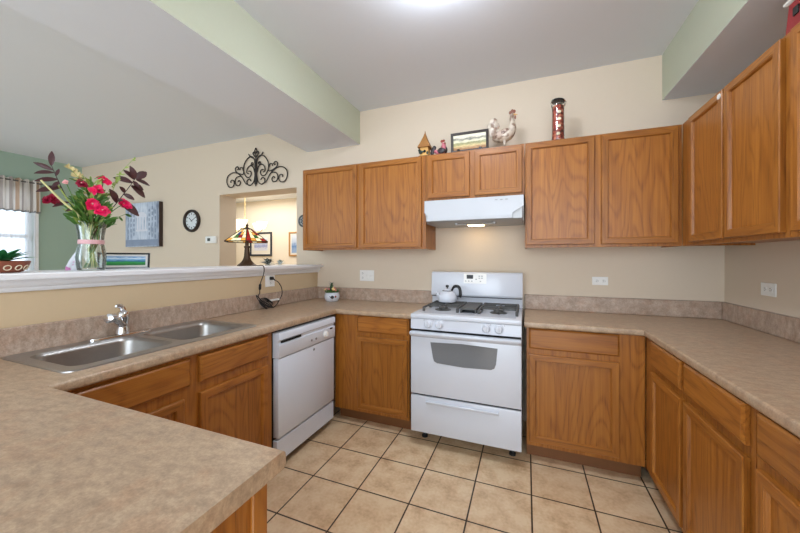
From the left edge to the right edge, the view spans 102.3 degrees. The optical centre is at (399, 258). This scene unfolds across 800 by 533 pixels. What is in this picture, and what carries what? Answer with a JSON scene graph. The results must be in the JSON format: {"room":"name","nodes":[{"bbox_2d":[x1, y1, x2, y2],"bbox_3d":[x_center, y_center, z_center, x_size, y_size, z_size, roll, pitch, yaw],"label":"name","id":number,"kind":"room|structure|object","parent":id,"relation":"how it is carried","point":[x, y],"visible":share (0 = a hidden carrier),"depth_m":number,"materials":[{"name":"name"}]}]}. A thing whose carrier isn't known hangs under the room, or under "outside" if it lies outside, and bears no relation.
{"room":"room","nodes":[
{"label":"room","id":0,"kind":"room"},
{"bbox_2d":[0,151,81,269],"bbox_3d":[-5.580,-0.065,3.343,0.150,2.770,7.750,0,0,21],"label":"wall","id":1,"kind":"structure","parent":0,"point":[58,238],"depth_m":4.62,"materials":[{"name":"green paint"}]},
{"bbox_2d":[2,212,38,270],"bbox_3d":[-5.286,-0.310,4.015,0.125,1.460,1.075,0,0,21],"label":"window","id":2,"kind":"structure","parent":1,"relation":"in","point":[37,215],"depth_m":4.47,"materials":[{"name":"white paint"}]},
{"bbox_2d":[0,175,41,213],"bbox_3d":[-5.206,-0.847,3.975,0.083,0.456,1.120,0,0,21],"label":"window valance","id":3,"kind":"object","parent":1,"relation":"attached to","point":[17,194],"visible":0.99,"depth_m":4.28,"materials":[{"name":"fabric"}]},
{"bbox_2d":[0,209,35,270],"bbox_3d":[-5.213,-0.160,3.997,0.019,1.720,0.995,0,0,21],"label":"sheer curtain","id":4,"kind":"object","parent":3,"relation":"hanging from","point":[12,235],"visible":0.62,"depth_m":4.31,"materials":[{"name":"white fabric"}]},
{"bbox_2d":[0,3,268,166],"bbox_3d":[-3.952,-1.424,1.560,4.183,0.052,5.620,0,0,21],"label":"ceiling","id":5,"kind":"structure","parent":0,"point":[66,97],"depth_m":3.00,"materials":[{"name":"paint"}]},
{"bbox_2d":[0,272,317,328],"bbox_3d":[-1.504,0.704,1.890,0.120,1.232,3.220,0,0,21],"label":"wall partition","id":6,"kind":"structure","parent":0,"point":[23,308],"depth_m":1.75,"materials":[{"name":"beige paint"}]},
{"bbox_2d":[0,264,322,292],"bbox_3d":[-1.589,0.075,1.923,0.448,0.026,3.220,0,0,21],"label":"trim","id":7,"kind":"structure","parent":6,"relation":"on","point":[33,274],"depth_m":1.75,"materials":[{"name":"white paint"}]},
{"bbox_2d":[0,261,30,272],"bbox_3d":[-1.738,0.036,1.403,0.135,0.052,0.180,0,0,21],"label":"bowl","id":8,"kind":"object","parent":7,"relation":"on","point":[5,266],"visible":1,"depth_m":1.40,"materials":[{"name":"red ceramic"}]},
{"bbox_2d":[0,248,31,260],"bbox_3d":[-1.735,-0.015,1.413,0.206,0.064,0.212,0,0,-15],"label":"succulent","id":9,"kind":"object","parent":8,"relation":"in","point":[4,256],"visible":0.8,"depth_m":1.40,"materials":[{"name":"plant"}]},
{"bbox_2d":[65,251,81,269],"bbox_3d":[-1.743,0.001,1.718,0.050,0.122,0.067,0,0,21],"label":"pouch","id":10,"kind":"object","parent":7,"relation":"on","point":[71,265],"visible":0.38,"depth_m":1.71,"materials":[{"name":"white fabric"}]},
{"bbox_2d":[75,221,106,270],"bbox_3d":[-1.638,-0.066,1.711,0.133,0.255,0.133,0,0,21],"label":"glass vase","id":11,"kind":"object","parent":7,"relation":"on","point":[80,241],"visible":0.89,"depth_m":1.68,"materials":[{"name":"clear glass"}]},
{"bbox_2d":[33,151,89,266],"bbox_3d":[-1.675,-0.239,1.611,0.032,0.570,0.223,0,0,20],"label":"leafy branch","id":12,"kind":"object","parent":11,"relation":"in","point":[51,158],"visible":0.84,"depth_m":1.56,"materials":[{"name":"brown plant"}]},
{"bbox_2d":[40,180,93,266],"bbox_3d":[-1.665,-0.164,1.621,0.026,0.421,0.208,0,0,21],"label":"flower stalk","id":13,"kind":"object","parent":11,"relation":"in","point":[42,181],"visible":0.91,"depth_m":1.61,"materials":[{"name":"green plant"}]},
{"bbox_2d":[42,193,95,239],"bbox_3d":[-1.676,-0.139,1.635,0.050,0.370,0.202,0,0,21],"label":"flower","id":14,"kind":"object","parent":11,"relation":"in","point":[51,198],"visible":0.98,"depth_m":1.57,"materials":[{"name":"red plant"}]},
{"bbox_2d":[57,185,94,257],"bbox_3d":[-1.660,-0.160,1.658,0.012,0.413,0.156,0,0,21],"label":"flower stalk","id":15,"kind":"object","parent":11,"relation":"in","point":[57,185],"visible":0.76,"depth_m":1.62,"materials":[{"name":"green plant"}]},
{"bbox_2d":[62,180,90,266],"bbox_3d":[-1.656,-0.175,1.663,0.033,0.443,0.130,0,0,21],"label":"flower","id":16,"kind":"object","parent":11,"relation":"in","point":[64,181],"visible":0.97,"depth_m":1.63,"materials":[{"name":"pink plant"}]},
{"bbox_2d":[64,163,91,236],"bbox_3d":[-1.657,-0.218,1.661,0.047,0.519,0.112,0,0,21],"label":"plume","id":17,"kind":"object","parent":11,"relation":"in","point":[74,173],"visible":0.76,"depth_m":1.65,"materials":[{"name":"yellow plant"}]},
{"bbox_2d":[75,179,94,236],"bbox_3d":[-1.632,-0.183,1.682,0.032,0.458,0.094,0,0,12],"label":"flower","id":18,"kind":"object","parent":11,"relation":"in","point":[79,183],"visible":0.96,"depth_m":1.66,"materials":[{"name":"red plant"}]},
{"bbox_2d":[61,171,118,267],"bbox_3d":[-1.645,-0.206,1.709,0.186,0.507,0.215,0,0,21],"label":"greenery","id":19,"kind":"object","parent":11,"relation":"in","point":[80,201],"visible":0.73,"depth_m":1.69,"materials":[{"name":"green plant"}]},
{"bbox_2d":[93,214,131,237],"bbox_3d":[-1.604,-0.106,1.798,0.012,0.305,0.194,0,0,19],"label":"leafy branch","id":20,"kind":"object","parent":19,"relation":"in","point":[128,215],"visible":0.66,"depth_m":1.84,"materials":[{"name":"green plant"}]},
{"bbox_2d":[92,166,149,239],"bbox_3d":[-1.575,-0.247,1.840,0.055,0.586,0.294,0,0,21],"label":"leafy branch","id":21,"kind":"object","parent":19,"relation":"in","point":[132,174],"visible":0.87,"depth_m":1.88,"materials":[{"name":"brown plant"}]},
{"bbox_2d":[85,198,101,234],"bbox_3d":[-1.595,-0.133,1.685,0.066,0.359,0.120,0,0,-41],"label":"flower","id":22,"kind":"object","parent":11,"relation":"in","point":[91,204],"visible":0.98,"depth_m":1.65,"materials":[{"name":"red plant"}]},
{"bbox_2d":[87,184,104,225],"bbox_3d":[-1.611,-0.172,1.691,0.089,0.438,0.063,0,0,-7],"label":"flower","id":23,"kind":"object","parent":11,"relation":"in","point":[97,189],"visible":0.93,"depth_m":1.69,"materials":[{"name":"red plant"}]},
{"bbox_2d":[90,206,110,252],"bbox_3d":[-1.594,-0.115,1.694,0.129,0.323,0.070,0,0,21],"label":"flower","id":24,"kind":"object","parent":11,"relation":"in","point":[104,211],"visible":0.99,"depth_m":1.68,"materials":[{"name":"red plant"}]},
{"bbox_2d":[93,176,111,231],"bbox_3d":[-1.608,-0.201,1.730,0.095,0.494,0.036,0,0,-33],"label":"flower","id":25,"kind":"object","parent":11,"relation":"in","point":[104,179],"visible":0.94,"depth_m":1.74,"materials":[{"name":"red plant"}]},
{"bbox_2d":[91,198,131,250],"bbox_3d":[-1.603,-0.149,1.793,0.050,0.392,0.188,0,0,27],"label":"flower","id":26,"kind":"object","parent":11,"relation":"in","point":[125,203],"visible":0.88,"depth_m":1.84,"materials":[{"name":"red plant"}]},
{"bbox_2d":[90,157,135,247],"bbox_3d":[-1.599,-0.280,1.809,0.029,0.642,0.219,0,0,21],"label":"plume","id":27,"kind":"object","parent":11,"relation":"in","point":[120,173],"visible":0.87,"depth_m":1.82,"materials":[{"name":"green plant"}]},
{"bbox_2d":[97,252,149,268],"bbox_3d":[-1.700,0.014,1.985,0.068,0.099,0.250,0,0,36],"label":"photo frame","id":28,"kind":"object","parent":7,"relation":"on","point":[114,260],"visible":0.89,"depth_m":1.97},
{"bbox_2d":[106,256,145,264],"bbox_3d":[-1.685,0.014,1.974,0.009,0.054,0.206,0,0,36],"label":"picture","id":29,"kind":"object","parent":28,"relation":"attached to","point":[111,260],"depth_m":1.98},
{"bbox_2d":[262,258,274,264],"bbox_3d":[-1.216,0.026,2.950,0.128,0.072,0.124,0,0,-18],"label":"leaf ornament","id":30,"kind":"object","parent":7,"relation":"on","point":[267,261],"visible":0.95,"depth_m":2.92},
{"bbox_2d":[265,275,274,286],"bbox_3d":[-1.102,0.188,2.736,0.008,0.100,0.108,0,0,21],"label":"wall outlet","id":31,"kind":"object","parent":6,"relation":"attached to","point":[268,283],"visible":0.88,"depth_m":2.73,"materials":[{"name":"white plastic"}]},
{"bbox_2d":[0,0,359,151],"bbox_3d":[-1.712,-1.288,0.682,0.625,0.325,5.620,0,0,21],"label":"ceiling beam","id":32,"kind":"structure","parent":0,"point":[214,52],"depth_m":1.89,"materials":[{"name":"paint"}]},
{"bbox_2d":[236,198,247,231],"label":"chandelier","id":33,"kind":"object","parent":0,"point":[241,223],"depth_m":5.27,"materials":[{"name":"gold metal"}]},
{"bbox_2d":[224,223,282,308],"bbox_3d":[-1.262,0.061,2.724,0.450,0.721,0.366,0,0,21],"label":"table lamp","id":34,"kind":"object","parent":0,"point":[246,235],"visible":0.98,"depth_m":2.67,"materials":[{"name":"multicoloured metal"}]},
{"bbox_2d":[252,221,267,232],"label":"chandelier","id":35,"kind":"object","parent":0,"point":[258,225],"depth_m":5.53,"materials":[{"name":"white glass"}]},
{"bbox_2d":[236,198,296,265],"bbox_3d":[-1.813,0.100,5.975,4.940,2.440,0.100,0,0,21],"label":"wall","id":36,"kind":"structure","parent":0,"point":[280,215],"depth_m":6.15,"materials":[{"name":"beige paint"}]},
{"bbox_2d":[250,232,271,255],"bbox_3d":[-2.702,-0.280,6.256,0.540,0.460,0.025,0,0,21],"label":"wall picture","id":37,"kind":"object","parent":36,"relation":"attached to","point":[256,249],"visible":0.83,"depth_m":6.23},
{"bbox_2d":[289,232,296,255],"bbox_3d":[-1.901,-0.270,5.942,0.360,0.450,0.025,0,0,21],"label":"wall picture","id":38,"kind":"object","parent":36,"relation":"attached to","point":[292,235],"visible":0.51,"depth_m":5.97,"materials":[{"name":"white paper"}]},
{"bbox_2d":[236,193,296,202],"bbox_3d":[-2.140,-1.160,5.142,4.940,0.080,1.890,0,0,21],"label":"ceiling","id":39,"kind":"structure","parent":0,"point":[292,195],"depth_m":6.01,"materials":[{"name":"paint"}]},
{"bbox_2d":[82,55,724,440],"bbox_3d":[-1.299,-0.065,3.668,7.582,2.770,0.240,0,0,21],"label":"wall","id":40,"kind":"structure","parent":0,"point":[624,96],"depth_m":2.85,"materials":[{"name":"beige paint"}]},
{"bbox_2d":[126,201,162,246],"bbox_3d":[-3.459,-0.455,4.353,0.690,0.590,0.058,0,0,21],"label":"picture","id":41,"kind":"object","parent":40,"relation":"attached to","point":[145,229],"visible":0.94,"depth_m":4.29,"materials":[{"name":"blue paper"}]},
{"bbox_2d":[183,209,200,231],"bbox_3d":[-2.609,-0.472,4.030,0.284,0.284,0.038,0,0,21],"label":"wall clock","id":42,"kind":"object","parent":40,"relation":"attached to","point":[191,218],"visible":1,"depth_m":4.03,"materials":[{"name":"brown wood"}]},
{"bbox_2d":[205,236,216,242],"bbox_3d":[-2.290,-0.228,3.911,0.176,0.084,0.029,0,0,21],"label":"thermostat","id":43,"kind":"object","parent":40,"relation":"attached to","point":[208,239],"visible":1,"depth_m":3.89,"materials":[{"name":"white plastic"}]},
{"bbox_2d":[226,148,287,187],"bbox_3d":[-1.633,-1.038,3.656,0.905,0.435,0.025,0,0,21],"label":"scroll","id":44,"kind":"object","parent":40,"relation":"attached to","point":[255,168],"visible":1,"depth_m":3.65},
{"bbox_2d":[298,215,302,226],"bbox_3d":[-1.026,-0.400,3.423,0.132,0.132,0.021,0,0,21],"label":"wall plaque","id":45,"kind":"object","parent":40,"relation":"attached to","point":[300,220],"visible":0.4,"depth_m":3.43,"materials":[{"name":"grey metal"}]},
{"bbox_2d":[360,270,373,280],"bbox_3d":[-0.325,0.166,3.148,0.155,0.106,0.016,0,0,21],"label":"switch plate","id":46,"kind":"object","parent":40,"relation":"attached to","point":[365,275],"visible":1,"depth_m":3.15,"materials":[{"name":"white plastic"}]},
{"bbox_2d":[303,156,435,250],"bbox_3d":[-0.303,-0.458,2.973,1.214,0.759,0.322,0,0,21],"label":"upper cabinet","id":47,"kind":"object","parent":40,"relation":"attached to","point":[379,205],"visible":1,"depth_m":2.81,"materials":[{"name":"brown wood"}]},
{"bbox_2d":[417,132,431,155],"bbox_3d":[0.209,-0.950,2.683,0.104,0.225,0.107,0,0,21],"label":"birdhouse","id":48,"kind":"object","parent":47,"relation":"on","point":[424,147],"visible":0.92,"depth_m":2.65,"materials":[{"name":"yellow wood"}]},
{"bbox_2d":[424,195,523,227],"bbox_3d":[0.599,-0.359,2.561,0.718,0.208,0.427,0,0,21],"label":"range hood","id":49,"kind":"object","parent":40,"relation":"attached to","point":[497,210],"visible":1,"depth_m":2.38,"materials":[{"name":"white metal"}]},
{"bbox_2d":[426,207,522,227],"bbox_3d":[0.601,-0.353,2.564,0.698,0.163,0.396,0,0,21],"label":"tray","id":50,"kind":"object","parent":49,"relation":"on","point":[438,217],"depth_m":2.40,"materials":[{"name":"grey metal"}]},
{"bbox_2d":[426,144,524,201],"bbox_3d":[0.612,-0.651,2.614,0.744,0.372,0.322,0,0,21],"label":"upper cabinet","id":51,"kind":"object","parent":40,"relation":"attached to","point":[494,171],"visible":0.94,"depth_m":2.45,"materials":[{"name":"brown wood"}]},
{"bbox_2d":[430,139,447,154],"bbox_3d":[0.317,-0.903,2.640,0.146,0.132,0.067,0,0,21],"label":"figurine","id":52,"kind":"object","parent":51,"relation":"on","point":[443,149],"visible":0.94,"depth_m":2.62,"materials":[{"name":"ceramic"}]},
{"bbox_2d":[451,129,488,151],"bbox_3d":[0.555,-0.918,2.560,0.292,0.160,0.087,0,0,21],"label":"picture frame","id":53,"kind":"object","parent":51,"relation":"on","point":[476,139],"visible":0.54,"depth_m":2.53,"materials":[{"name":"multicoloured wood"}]},
{"bbox_2d":[487,109,517,145],"bbox_3d":[0.781,-0.984,2.470,0.228,0.295,0.100,0,0,21],"label":"rooster figurine","id":54,"kind":"object","parent":51,"relation":"on","point":[504,135],"visible":0.95,"depth_m":2.44,"materials":[{"name":"ceramic"}]},
{"bbox_2d":[592,277,607,284],"bbox_3d":[1.509,0.169,2.432,0.104,0.062,0.008,0,0,21],"label":"wall outlet","id":55,"kind":"object","parent":40,"relation":"attached to","point":[595,280],"visible":1,"depth_m":2.43,"materials":[{"name":"white plastic"}]},
{"bbox_2d":[525,124,681,248],"bbox_3d":[1.386,-0.458,2.310,0.912,0.759,0.322,0,0,21],"label":"upper cabinet","id":56,"kind":"object","parent":40,"relation":"attached to","point":[617,189],"visible":1,"depth_m":2.15,"materials":[{"name":"brown wood"}]},
{"bbox_2d":[551,98,565,139],"bbox_3d":[1.139,-0.991,2.319,0.102,0.306,0.093,0,0,21],"label":"spice jar","id":57,"kind":"object","parent":56,"relation":"on","point":[558,132],"visible":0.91,"depth_m":2.29,"materials":[{"name":"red glass"}]},
{"bbox_2d":[234,0,698,111],"bbox_3d":[-2.325,-1.500,1.052,7.882,0.100,5.860,0,0,21],"label":"ceiling","id":58,"kind":"structure","parent":0,"point":[375,54],"depth_m":2.13,"materials":[{"name":"paint"}]},
{"bbox_2d":[267,388,682,532],"bbox_3d":[-1.980,1.370,1.931,7.882,0.100,7.750,0,0,21],"label":"floor","id":59,"kind":"structure","parent":0,"point":[352,475],"depth_m":1.83,"materials":[{"name":"tile"}]},
{"bbox_2d":[66,332,271,447],"bbox_3d":[-1.225,0.884,1.627,0.582,0.872,0.988,0,0,21],"label":"base cabinet","id":60,"kind":"object","parent":59,"relation":"on","point":[225,390],"visible":0.39,"depth_m":1.60,"materials":[{"name":"brown wood"}]},
{"bbox_2d":[0,286,431,532],"bbox_3d":[-0.675,0.368,1.714,1.549,0.157,2.939,0,0,21],"label":"countertop","id":61,"kind":"structure","parent":60,"relation":"on","point":[70,462],"depth_m":0.71,"materials":[{"name":"laminate"}]},
{"bbox_2d":[89,304,151,341],"bbox_3d":[-1.442,0.317,1.677,0.114,0.169,0.259,0,0,1],"label":"kitchen faucet","id":62,"kind":"object","parent":61,"relation":"on","point":[121,318],"visible":1,"depth_m":1.65,"materials":[{"name":"silver metal"}]},
{"bbox_2d":[115,310,129,334],"bbox_3d":[-1.442,0.329,1.677,0.060,0.123,0.060,0,0,21],"label":"faucet","id":63,"kind":"object","parent":62,"relation":"on","point":[123,328],"depth_m":1.66,"materials":[{"name":"silver metal"}]},
{"bbox_2d":[2,320,256,372],"bbox_3d":[-1.247,0.487,1.639,0.494,0.171,0.889,0,0,21],"label":"sink","id":64,"kind":"object","parent":61,"relation":"in","point":[79,356],"visible":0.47,"depth_m":1.56,"materials":[{"name":"metal"}]},
{"bbox_2d":[30,337,172,365],"bbox_3d":[-1.304,0.487,1.435,0.355,0.171,0.384,0,0,21],"label":"basin","id":65,"kind":"object","parent":64,"relation":"in","point":[95,352],"depth_m":1.53,"materials":[{"name":"silver metal"}]},
{"bbox_2d":[144,322,243,339],"bbox_3d":[-1.151,0.487,1.825,0.355,0.171,0.382,0,0,21],"label":"basin","id":66,"kind":"object","parent":64,"relation":"in","point":[196,330],"depth_m":1.96,"materials":[{"name":"silver metal"}]},
{"bbox_2d":[324,292,339,301],"bbox_3d":[-0.651,0.365,3.091,0.146,0.086,0.147,0,0,21],"label":"flower pot","id":67,"kind":"object","parent":61,"relation":"on","point":[329,297],"visible":0.98,"depth_m":3.03,"materials":[{"name":"white ceramic"}]},
{"bbox_2d":[324,282,338,292],"bbox_3d":[-0.646,0.278,3.091,0.163,0.113,0.146,0,0,-31],"label":"pot plant","id":68,"kind":"object","parent":67,"relation":"on","point":[331,289],"visible":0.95,"depth_m":3.08,"materials":[{"name":"green plant"}]},
{"bbox_2d":[211,484,266,532],"bbox_3d":[-0.825,0.884,0.602,0.969,0.872,0.570,0,0,21],"label":"base cabinet","id":69,"kind":"object","parent":59,"relation":"on","point":[251,517],"visible":0.02,"depth_m":0.64,"materials":[{"name":"brown wood"}]},
{"bbox_2d":[272,316,334,456],"bbox_3d":[-0.888,0.877,2.372,0.595,0.846,0.620,0,0,21],"label":"dishwasher","id":70,"kind":"object","parent":59,"relation":"on","point":[302,354],"visible":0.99,"depth_m":2.19,"materials":[{"name":"white metal"}]},
{"bbox_2d":[335,314,411,429],"bbox_3d":[-0.134,0.884,2.775,0.643,0.872,0.568,0,0,21],"label":"base cabinet","id":71,"kind":"object","parent":59,"relation":"on","point":[373,354],"visible":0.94,"depth_m":2.52,"materials":[{"name":"brown wood"}]},
{"bbox_2d":[409,271,522,455],"bbox_3d":[0.523,0.717,2.417,0.737,1.207,0.649,0,0,21],"label":"gas range","id":72,"kind":"object","parent":59,"relation":"on","point":[467,352],"visible":0.99,"depth_m":2.17,"materials":[{"name":"white metal"}]},
{"bbox_2d":[435,285,461,302],"bbox_3d":[0.402,0.282,2.616,0.199,0.142,0.161,0,0,21],"label":"tea kettle","id":73,"kind":"object","parent":72,"relation":"on","point":[447,295],"visible":1,"depth_m":2.58,"materials":[{"name":"white ceramic"}]},
{"bbox_2d":[411,305,522,325],"bbox_3d":[0.524,0.403,2.418,0.737,0.034,0.585,0,0,21],"label":"cooktop","id":74,"kind":"object","parent":72,"relation":"in","point":[449,315],"depth_m":2.21,"materials":[{"name":"white metal"}]},
{"bbox_2d":[521,315,522,421],"bbox_3d":[0.538,0.828,2.455,0.735,0.815,0.565,0,0,21],"label":"range","id":75,"kind":"object","parent":72,"relation":"in","point":[522,315],"depth_m":2.44,"materials":[{"name":"white metal"}]},
{"bbox_2d":[527,328,644,476],"bbox_3d":[1.226,0.884,2.241,0.643,0.872,0.568,0,0,21],"label":"base cabinet","id":76,"kind":"object","parent":59,"relation":"on","point":[586,390],"visible":0.98,"depth_m":1.98,"materials":[{"name":"brown wood"}]},
{"bbox_2d":[524,294,799,437],"bbox_3d":[1.171,0.368,1.302,1.253,0.157,2.359,0,0,21],"label":"countertop","id":77,"kind":"structure","parent":76,"relation":"on","point":[753,354],"depth_m":1.69,"materials":[{"name":"laminate"}]},
{"bbox_2d":[646,337,686,530],"bbox_3d":[1.605,0.884,1.533,0.612,0.872,0.508,0,0,21],"label":"base cabinet","id":78,"kind":"object","parent":59,"relation":"on","point":[665,395],"visible":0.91,"depth_m":1.58,"materials":[{"name":"brown wood"}]},
{"bbox_2d":[683,363,756,532],"bbox_3d":[1.428,0.884,1.083,0.612,0.872,0.453,0,0,21],"label":"base cabinet","id":79,"kind":"object","parent":59,"relation":"on","point":[720,428],"visible":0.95,"depth_m":1.16,"materials":[{"name":"brown wood"}]},
{"bbox_2d":[756,410,799,532],"bbox_3d":[1.198,0.884,0.497,0.612,0.872,0.798,0,0,21],"label":"base cabinet","id":80,"kind":"object","parent":59,"relation":"on","point":[778,449],"visible":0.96,"depth_m":0.88,"materials":[{"name":"brown wood"}]},
{"bbox_2d":[662,0,788,100],"bbox_3d":[1.147,-1.288,-0.009,0.342,0.325,4.820,0,0,21],"label":"ceiling beam","id":81,"kind":"structure","parent":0,"point":[718,40],"depth_m":1.78,"materials":[{"name":"paint"}]},
{"bbox_2d":[725,240,799,317],"bbox_3d":[1.493,-0.065,0.199,0.150,2.770,4.660,0,0,21],"label":"wall","id":82,"kind":"structure","parent":0,"point":[746,266],"depth_m":1.80,"materials":[{"name":"beige paint"}]},
{"bbox_2d":[682,31,799,245],"bbox_3d":[1.743,-0.458,1.542,0.360,0.759,0.883,0,0,21],"label":"upper cabinet","id":83,"kind":"object","parent":82,"relation":"attached to","point":[736,147],"visible":0.99,"depth_m":1.44,"materials":[{"name":"brown wood"}]},
{"bbox_2d":[783,0,799,35],"bbox_3d":[1.620,-1.037,1.228,0.153,0.400,0.153,0,0,21],"label":"birdhouse","id":84,"kind":"object","parent":83,"relation":"on","point":[793,19],"visible":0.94,"depth_m":1.29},
{"bbox_2d":[761,282,776,296],"bbox_3d":[2.025,0.170,1.773,0.008,0.072,0.118,0,0,21],"label":"wall outlet","id":85,"kind":"object","parent":82,"relation":"attached to","point":[767,289],"visible":1,"depth_m":1.76,"materials":[{"name":"white plastic"}]},
{"bbox_2d":[791,22,799,236],"bbox_3d":[1.438,-0.458,0.755,0.354,0.759,0.798,0,0,21],"label":"upper cabinet","id":86,"kind":"object","parent":82,"relation":"attached to","point":[795,31],"visible":1,"depth_m":1.14,"materials":[{"name":"brown wood"}]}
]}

